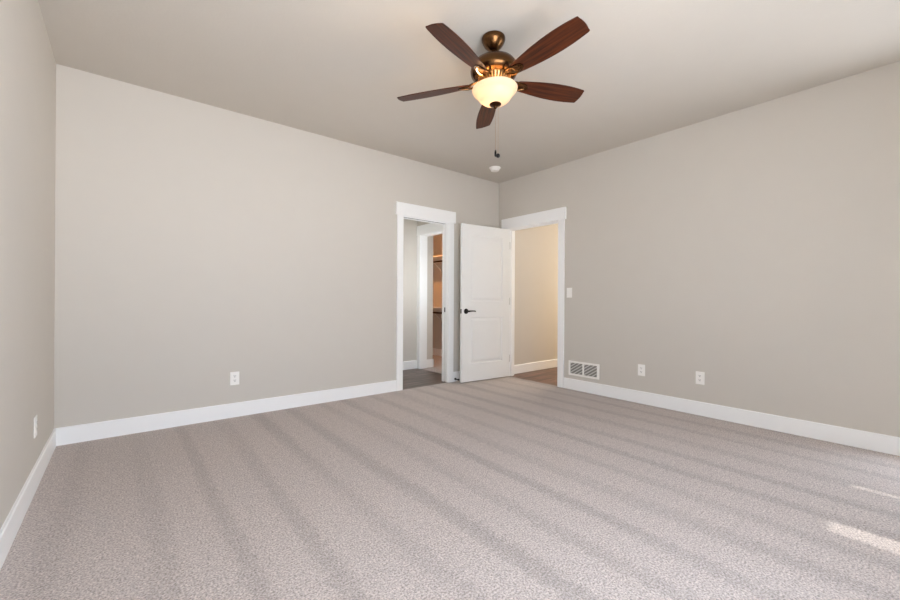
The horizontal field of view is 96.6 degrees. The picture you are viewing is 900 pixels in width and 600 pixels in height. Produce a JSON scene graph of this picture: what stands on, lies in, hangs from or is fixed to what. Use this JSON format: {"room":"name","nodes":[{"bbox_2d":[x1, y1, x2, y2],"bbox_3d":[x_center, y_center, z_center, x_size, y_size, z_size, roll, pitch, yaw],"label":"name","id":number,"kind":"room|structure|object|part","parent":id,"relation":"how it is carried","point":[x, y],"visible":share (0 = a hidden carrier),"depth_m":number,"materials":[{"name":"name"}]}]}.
{"room":"empty bedroom","nodes":[
{"label":"empty bedroom","id":0,"kind":"room"},
{"bbox_2d":[0,0,55,528],"bbox_3d":[-1.397,-0.257,1.025,0.115,2.860,4.675,0,0,-39],"label":"wall","id":1,"kind":"structure","parent":0,"point":[27,60],"depth_m":1.99,"materials":[{"name":"paint"}]},
{"bbox_2d":[0,429,55,569],"bbox_3d":[-1.386,0.989,1.104,0.014,0.127,4.546,0,0,-39],"label":"baseboard","id":2,"kind":"structure","parent":1,"relation":"attached to","point":[10,527],"depth_m":1.94,"materials":[{"name":"white paint"}]},
{"bbox_2d":[34,414,36,437],"bbox_3d":[-2.317,0.706,2.243,0.009,0.118,0.074,0,0,-39],"label":"outlet","id":3,"kind":"object","parent":1,"relation":"attached to","point":[35,417],"visible":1,"depth_m":2.22,"materials":[{"name":"white plastic"}]},
{"bbox_2d":[54,64,498,427],"bbox_3d":[-1.103,-0.254,4.357,4.784,2.860,0.115,0,0,-39],"label":"wall","id":4,"kind":"structure","parent":0,"point":[197,244],"depth_m":3.51,"materials":[{"name":"paint"}]},
{"bbox_2d":[54,380,396,445],"bbox_3d":[-1.730,0.989,3.767,2.849,0.127,0.014,0,0,-39],"label":"baseboard","id":5,"kind":"structure","parent":4,"relation":"attached to","point":[125,426],"depth_m":3.46,"materials":[{"name":"white paint"}]},
{"bbox_2d":[230,371,238,384],"bbox_3d":[-1.934,0.704,3.602,0.074,0.118,0.009,0,0,-39],"label":"outlet","id":6,"kind":"object","parent":4,"relation":"attached to","point":[234,376],"visible":1,"depth_m":3.60,"materials":[{"name":"white plastic"}]},
{"bbox_2d":[396,201,455,390],"bbox_3d":[-0.319,-0.041,4.981,0.896,2.203,0.141,0,0,-39],"label":"door frame","id":7,"kind":"structure","parent":4,"relation":"attached to","point":[403,210],"depth_m":5.04,"materials":[{"name":"white paint"}]},
{"bbox_3d":[-0.587,0.032,4.694,0.082,2.055,0.018,0,0,-39],"label":"casing","id":8,"kind":"part","parent":7,"relation":"part of","materials":[{"name":"white paint"}]},
{"bbox_3d":[0.011,0.035,5.182,0.085,2.055,0.018,0,0,-39],"label":"casing","id":9,"kind":"part","parent":7,"relation":"part of","materials":[{"name":"white paint"}]},
{"bbox_2d":[444,224,445,380],"bbox_3d":[0.237,0.035,5.452,0.789,2.035,0.035,0,0,-39],"label":"door","id":10,"kind":"structure","parent":4,"relation":"in","point":[444,224],"depth_m":5.20,"materials":[{"name":"white paint"}]},
{"bbox_2d":[453,371,459,381],"bbox_3d":[0.366,1.001,5.478,0.847,0.127,0.014,0,0,-39],"label":"baseboard","id":11,"kind":"structure","parent":4,"relation":"attached to","point":[456,374],"depth_m":5.24,"materials":[{"name":"white paint"}]},
{"bbox_2d":[403,219,417,369],"bbox_3d":[-1.490,-0.255,5.506,2.700,2.860,0.115,0,0,-39],"label":"wall","id":12,"kind":"structure","parent":0,"point":[410,226],"depth_m":6.15,"materials":[{"name":"paint"}]},
{"bbox_2d":[403,360,416,369],"bbox_3d":[-1.503,0.991,5.417,2.580,0.127,0.014,0,0,-39],"label":"baseboard","id":13,"kind":"structure","parent":12,"relation":"attached to","point":[407,365],"depth_m":6.13,"materials":[{"name":"white paint"}]},
{"bbox_2d":[418,221,428,225],"bbox_3d":[-0.132,-0.248,5.882,0.120,2.860,1.020,0,0,-39],"label":"wall","id":14,"kind":"structure","parent":0,"point":[420,223],"depth_m":6.17,"materials":[{"name":"paint"}]},
{"bbox_2d":[417,223,441,368],"bbox_3d":[-0.151,-0.039,5.883,0.146,2.203,0.994,0,0,-39],"label":"door frame","id":15,"kind":"structure","parent":14,"relation":"attached to","point":[431,229],"depth_m":6.19,"materials":[{"name":"white paint"}]},
{"bbox_3d":[-0.484,0.033,6.201,0.018,2.055,0.077,0,0,-39],"label":"casing","id":16,"kind":"part","parent":15,"relation":"part of","materials":[{"name":"white paint"}]},
{"bbox_2d":[427,236,432,358],"bbox_3d":[-0.881,-0.251,7.004,0.138,2.860,1.765,0,0,-39],"label":"wall","id":17,"kind":"structure","parent":0,"point":[430,238],"depth_m":6.33,"materials":[{"name":"paint"}]},
{"bbox_2d":[427,359,433,367],"bbox_3d":[-0.878,0.996,7.002,0.152,0.127,1.779,0,0,-39],"label":"baseboard","id":18,"kind":"structure","parent":17,"relation":"attached to","point":[430,362],"depth_m":6.32,"materials":[{"name":"white paint"}]},
{"bbox_2d":[433,234,441,348],"bbox_3d":[0.159,-0.245,7.292,0.115,2.860,2.835,0,0,-39],"label":"wall","id":19,"kind":"structure","parent":0,"point":[437,239],"depth_m":7.69,"materials":[{"name":"paint"}]},
{"bbox_2d":[433,255,441,271],"bbox_3d":[-0.290,-0.664,7.514,0.297,0.266,1.620,0,0,-39],"label":"closet shelf","id":20,"kind":"object","parent":19,"relation":"attached to","point":[436,259],"visible":0.09,"depth_m":7.48,"materials":[{"name":"wood"}]},
{"bbox_2d":[433,307,441,320],"bbox_3d":[-0.295,0.266,7.514,0.297,0.266,1.620,0,0,-39],"label":"closet shelf","id":21,"kind":"object","parent":19,"relation":"attached to","point":[438,310],"visible":0.15,"depth_m":7.57,"materials":[{"name":"white wood"}]},
{"bbox_2d":[433,348,441,355],"bbox_3d":[0.134,1.001,7.212,0.014,0.127,2.735,0,0,-39],"label":"baseboard","id":22,"kind":"structure","parent":19,"relation":"attached to","point":[438,352],"depth_m":7.66,"materials":[{"name":"white paint"}]},
{"bbox_2d":[0,355,899,599],"bbox_3d":[0.628,1.126,4.598,7.554,0.120,7.410,0,0,-39],"label":"floor","id":23,"kind":"structure","parent":0,"point":[501,488],"depth_m":2.05,"materials":[{"name":"carpet"}]},
{"bbox_2d":[38,0,899,182],"bbox_3d":[0.383,-1.727,2.547,4.784,0.100,4.790,0,0,-39],"label":"ceiling","id":24,"kind":"structure","parent":0,"point":[335,69],"depth_m":2.79,"materials":[{"name":"paint"}]},
{"bbox_2d":[397,16,589,157],"bbox_3d":[0.310,-1.293,2.527,1.274,0.768,1.226,0,0,-39],"label":"ceiling fan","id":25,"kind":"object","parent":24,"relation":"hanging from","point":[493,73],"visible":1,"depth_m":2.46,"materials":[{"name":"brown wood"}]},
{"bbox_3d":[-0.109,-1.382,2.679,0.500,0.006,0.140,-2,14,16],"label":"blade","id":26,"kind":"part","parent":25,"relation":"part of","materials":[{"name":"brown wood"}]},
{"bbox_3d":[0.055,-1.391,2.226,0.140,0.006,0.500,15,9,33],"label":"blade","id":27,"kind":"part","parent":25,"relation":"part of","materials":[{"name":"brown wood"}]},
{"bbox_3d":[0.132,-1.390,2.610,0.161,0.039,0.078,-2,-1,16],"label":"blade arm","id":28,"kind":"part","parent":25,"relation":"part of","materials":[{"name":"brown metal"}]},
{"bbox_3d":[0.195,-1.394,2.433,0.078,0.039,0.161,-2,-1,34],"label":"blade arm","id":29,"kind":"part","parent":25,"relation":"part of","materials":[{"name":"brown metal"}]},
{"bbox_3d":[0.272,-1.391,2.975,0.140,0.006,0.500,-16,0,-2],"label":"blade","id":30,"kind":"part","parent":25,"relation":"part of","materials":[{"name":"brown wood"}]},
{"bbox_2d":[478,69,510,80],"bbox_3d":[0.284,-1.397,2.566,0.208,0.055,0.208,0,0,17],"label":"ceiling fan light","id":31,"kind":"object","parent":25,"relation":"attached to","point":[492,73],"depth_m":2.49,"materials":[{"name":"brown metal"}]},
{"bbox_3d":[0.288,-1.301,2.564,0.289,0.099,0.289,-1,-1,-39],"label":"lamp shade","id":32,"kind":"part","parent":25,"relation":"part of","materials":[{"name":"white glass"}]},
{"bbox_3d":[0.383,-1.400,2.439,0.078,0.039,0.161,-1,-1,-38],"label":"blade arm","id":33,"kind":"part","parent":25,"relation":"part of","materials":[{"name":"brown metal"}]},
{"bbox_3d":[0.435,-1.400,2.619,0.161,0.039,0.078,-2,-1,-20],"label":"blade arm","id":34,"kind":"part","parent":25,"relation":"part of","materials":[{"name":"brown metal"}]},
{"bbox_3d":[0.536,-1.407,2.241,0.140,0.006,0.500,17,-12,-36],"label":"blade","id":35,"kind":"part","parent":25,"relation":"part of","materials":[{"name":"brown wood"}]},
{"bbox_3d":[0.670,-1.407,2.704,0.500,0.006,0.140,-2,-15,-20],"label":"blade","id":36,"kind":"part","parent":25,"relation":"part of","materials":[{"name":"brown wood"}]},
{"bbox_2d":[489,166,500,171],"bbox_3d":[0.568,-1.650,5.074,0.142,0.048,0.142,0,0,-39],"label":"smoke detector","id":37,"kind":"object","parent":24,"relation":"attached to","point":[492,168],"visible":1,"depth_m":5.03,"materials":[{"name":"white plastic"}]},
{"bbox_2d":[514,223,557,364],"bbox_3d":[1.940,-0.236,6.693,2.885,2.860,0.115,0,0,-39],"label":"wall","id":38,"kind":"structure","parent":0,"point":[536,248],"depth_m":6.11,"materials":[{"name":"paint"}]},
{"bbox_2d":[514,359,556,373],"bbox_3d":[1.974,1.011,6.642,2.885,0.127,0.014,0,0,-39],"label":"baseboard","id":39,"kind":"structure","parent":38,"relation":"attached to","point":[527,367],"depth_m":6.07,"materials":[{"name":"white paint"}]},
{"bbox_2d":[499,61,899,436],"bbox_3d":[2.220,-0.236,3.978,0.115,2.860,4.675,0,0,-39],"label":"wall","id":40,"kind":"structure","parent":0,"point":[755,249],"depth_m":3.44,"materials":[{"name":"paint"}]},
{"bbox_2d":[460,223,509,382],"bbox_3d":[0.483,0.038,5.336,0.833,2.026,0.153,0,0,-34],"label":"door","id":41,"kind":"structure","parent":40,"relation":"in","point":[485,251],"depth_m":5.30,"materials":[{"name":"white paint"}]},
{"bbox_3d":[0.259,0.144,5.126,0.158,0.068,0.059,0,0,-34],"label":"lever handle","id":42,"kind":"part","parent":41,"relation":"part of","materials":[{"name":"black metal"}]},
{"bbox_3d":[0.478,0.526,5.334,0.552,0.602,0.035,0,0,-34],"label":"panel","id":43,"kind":"part","parent":41,"relation":"part of","materials":[{"name":"white paint"}]},
{"bbox_3d":[0.483,-0.413,5.334,0.552,0.867,0.035,0,0,-34],"label":"panel","id":44,"kind":"part","parent":41,"relation":"part of","materials":[{"name":"white paint"}]},
{"bbox_2d":[501,207,565,387],"bbox_3d":[1.111,-0.033,5.313,0.141,2.203,1.058,0,0,-39],"label":"door frame","id":45,"kind":"structure","parent":40,"relation":"attached to","point":[558,215],"depth_m":5.07,"materials":[{"name":"white paint"}]},
{"bbox_3d":[1.363,0.042,4.920,0.018,2.055,0.086,0,0,-39],"label":"casing","id":46,"kind":"part","parent":45,"relation":"part of","materials":[{"name":"white paint"}]},
{"bbox_2d":[567,288,571,297],"bbox_3d":[1.438,-0.088,4.835,0.011,0.118,0.074,0,0,-39],"label":"light switch","id":47,"kind":"object","parent":40,"relation":"attached to","point":[569,290],"visible":1,"depth_m":4.83,"materials":[{"name":"white plastic"}]},
{"bbox_2d":[569,360,598,379],"bbox_3d":[1.559,0.814,4.681,0.010,0.172,0.400,0,0,-39],"label":"air vent","id":48,"kind":"object","parent":40,"relation":"in","point":[582,369],"visible":1,"depth_m":4.67,"materials":[{"name":"white plastic"}]},
{"bbox_2d":[638,364,644,375],"bbox_3d":[1.986,0.728,4.159,0.009,0.118,0.074,0,0,-39],"label":"outlet","id":49,"kind":"object","parent":40,"relation":"attached to","point":[641,368],"visible":1,"depth_m":4.16,"materials":[{"name":"white plastic"}]},
{"bbox_2d":[696,371,704,384],"bbox_3d":[2.330,0.727,3.737,0.009,0.118,0.074,0,0,-39],"label":"outlet","id":50,"kind":"object","parent":40,"relation":"attached to","point":[700,376],"visible":1,"depth_m":3.73,"materials":[{"name":"white plastic"}]},
{"bbox_2d":[564,377,899,455],"bbox_3d":[2.276,1.011,3.798,0.014,0.127,2.808,0,0,-39],"label":"baseboard","id":51,"kind":"structure","parent":40,"relation":"attached to","point":[883,443],"depth_m":3.41,"materials":[{"name":"white paint"}]}
]}

